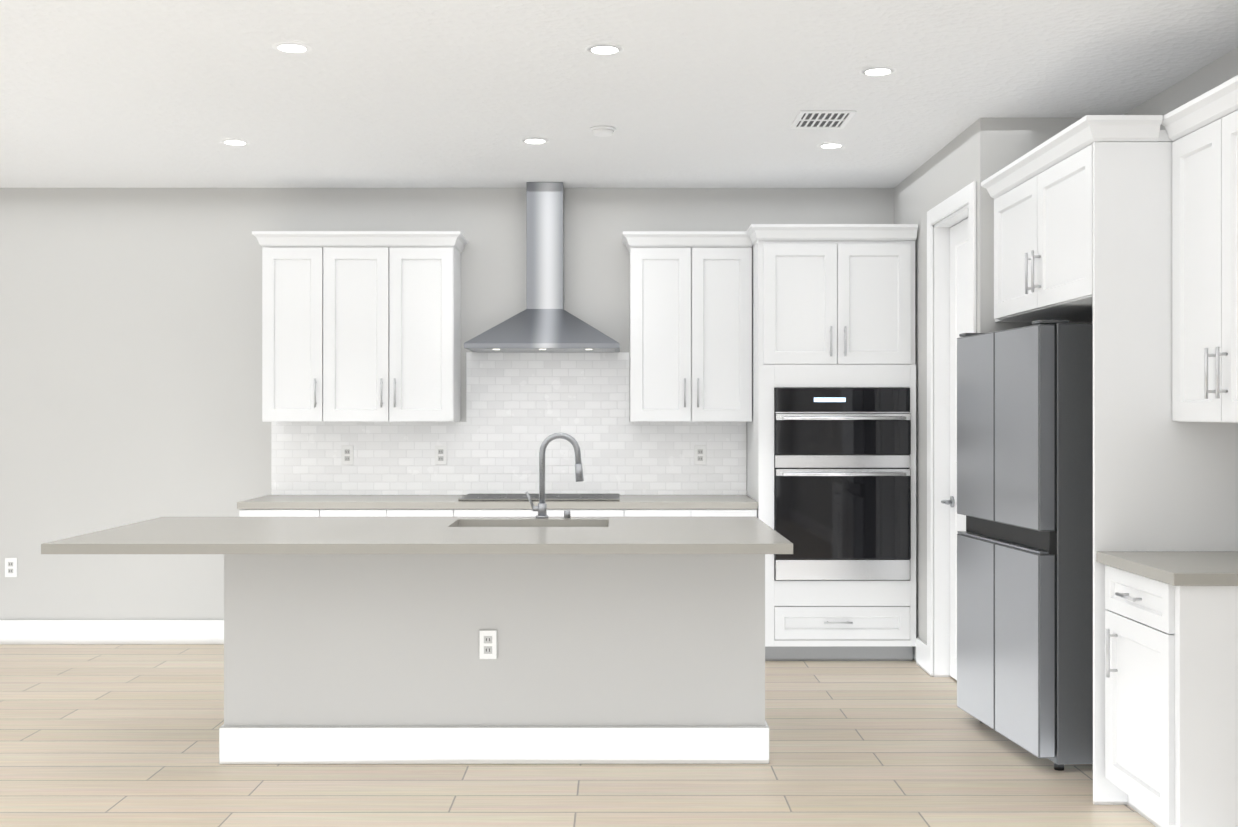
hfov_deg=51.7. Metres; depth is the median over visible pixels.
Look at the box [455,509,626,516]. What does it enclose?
base cabinet
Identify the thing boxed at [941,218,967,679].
door
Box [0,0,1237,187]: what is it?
ceiling
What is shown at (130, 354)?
wall
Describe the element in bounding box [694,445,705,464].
outlet
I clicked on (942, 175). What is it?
wall
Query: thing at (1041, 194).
upper cabinet
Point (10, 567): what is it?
outlet
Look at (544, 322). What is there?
range hood
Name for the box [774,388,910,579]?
double wall oven
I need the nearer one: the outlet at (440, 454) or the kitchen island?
the kitchen island
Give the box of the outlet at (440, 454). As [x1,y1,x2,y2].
[435,445,446,464]
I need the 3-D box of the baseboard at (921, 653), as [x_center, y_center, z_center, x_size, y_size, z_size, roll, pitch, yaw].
[1.693,1.346,6.636,0.014,0.150,1.229,0,0,0]
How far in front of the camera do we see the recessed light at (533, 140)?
6.50 m
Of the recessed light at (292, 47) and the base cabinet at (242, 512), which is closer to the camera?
the recessed light at (292, 47)
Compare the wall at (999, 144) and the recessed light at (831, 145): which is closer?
the wall at (999, 144)
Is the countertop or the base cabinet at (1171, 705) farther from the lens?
the countertop
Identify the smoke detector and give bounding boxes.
[590,126,615,136]
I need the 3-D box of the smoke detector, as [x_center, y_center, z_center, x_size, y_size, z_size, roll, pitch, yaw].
[-0.078,-1.378,6.249,0.124,0.032,0.124,0,0,0]
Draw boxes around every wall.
[0,188,893,619]
[894,124,972,661]
[973,118,1092,332]
[1123,47,1237,129]
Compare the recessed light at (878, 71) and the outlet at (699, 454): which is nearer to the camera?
the recessed light at (878, 71)
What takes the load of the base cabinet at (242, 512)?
on the floor
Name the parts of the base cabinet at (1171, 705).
side base cabinet top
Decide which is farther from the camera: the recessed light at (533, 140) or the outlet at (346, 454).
the outlet at (346, 454)
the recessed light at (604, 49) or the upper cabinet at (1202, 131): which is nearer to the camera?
the upper cabinet at (1202, 131)
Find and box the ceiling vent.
[790,111,855,128]
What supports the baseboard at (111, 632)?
attached to the wall at (130, 354)
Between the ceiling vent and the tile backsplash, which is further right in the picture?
the ceiling vent
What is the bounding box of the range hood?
[464,182,619,352]
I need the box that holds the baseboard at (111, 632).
[0,620,223,644]
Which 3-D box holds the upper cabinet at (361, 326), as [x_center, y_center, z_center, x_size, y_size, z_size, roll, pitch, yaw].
[-1.541,-0.509,7.686,1.220,1.117,0.395,0,0,0]
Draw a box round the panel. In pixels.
[1093,142,1237,804]
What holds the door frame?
attached to the wall at (942, 175)
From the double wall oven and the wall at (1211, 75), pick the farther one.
the double wall oven
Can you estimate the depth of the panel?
4.63 m
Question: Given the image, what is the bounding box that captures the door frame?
[927,181,976,676]
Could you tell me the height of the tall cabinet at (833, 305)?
2.490 m
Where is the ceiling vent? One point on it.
(822, 120)
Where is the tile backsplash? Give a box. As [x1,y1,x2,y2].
[271,352,745,494]
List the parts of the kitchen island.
kitchen island top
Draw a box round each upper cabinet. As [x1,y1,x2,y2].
[252,231,467,421]
[622,231,752,421]
[989,115,1173,321]
[1161,75,1237,422]
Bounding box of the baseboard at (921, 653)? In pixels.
[916,638,926,672]
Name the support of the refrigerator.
on the floor
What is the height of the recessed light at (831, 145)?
0.004 m
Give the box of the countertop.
[237,494,757,508]
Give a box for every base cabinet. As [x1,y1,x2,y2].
[239,509,322,516]
[323,509,454,516]
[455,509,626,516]
[627,509,756,516]
[1096,551,1237,826]
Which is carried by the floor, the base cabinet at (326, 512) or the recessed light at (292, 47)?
the base cabinet at (326, 512)
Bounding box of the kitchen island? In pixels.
[41,517,792,763]
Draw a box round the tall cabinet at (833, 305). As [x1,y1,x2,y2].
[746,224,917,660]
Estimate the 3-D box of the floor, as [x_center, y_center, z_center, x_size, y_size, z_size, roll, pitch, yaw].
[-2.395,1.466,2.561,9.750,0.100,10.880,0,0,0]
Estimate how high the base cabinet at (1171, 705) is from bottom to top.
0.920 m
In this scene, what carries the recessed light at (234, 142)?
in the ceiling
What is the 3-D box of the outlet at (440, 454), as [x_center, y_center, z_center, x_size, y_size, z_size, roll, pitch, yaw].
[-1.097,0.257,7.872,0.074,0.120,0.010,0,0,0]
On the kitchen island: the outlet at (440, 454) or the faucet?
the faucet
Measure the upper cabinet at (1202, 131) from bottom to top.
1.102 m
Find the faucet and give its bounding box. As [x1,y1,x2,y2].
[525,433,583,517]
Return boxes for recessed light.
[220,139,249,144]
[272,42,311,52]
[520,137,548,143]
[585,44,623,54]
[817,142,845,147]
[859,66,896,75]
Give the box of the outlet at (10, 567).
[5,558,16,576]
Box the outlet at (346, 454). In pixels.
[341,445,352,464]
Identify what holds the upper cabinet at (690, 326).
attached to the wall at (130, 354)
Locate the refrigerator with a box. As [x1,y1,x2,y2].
[957,320,1092,770]
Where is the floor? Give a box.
[0,645,1155,826]
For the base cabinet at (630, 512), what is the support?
on the floor

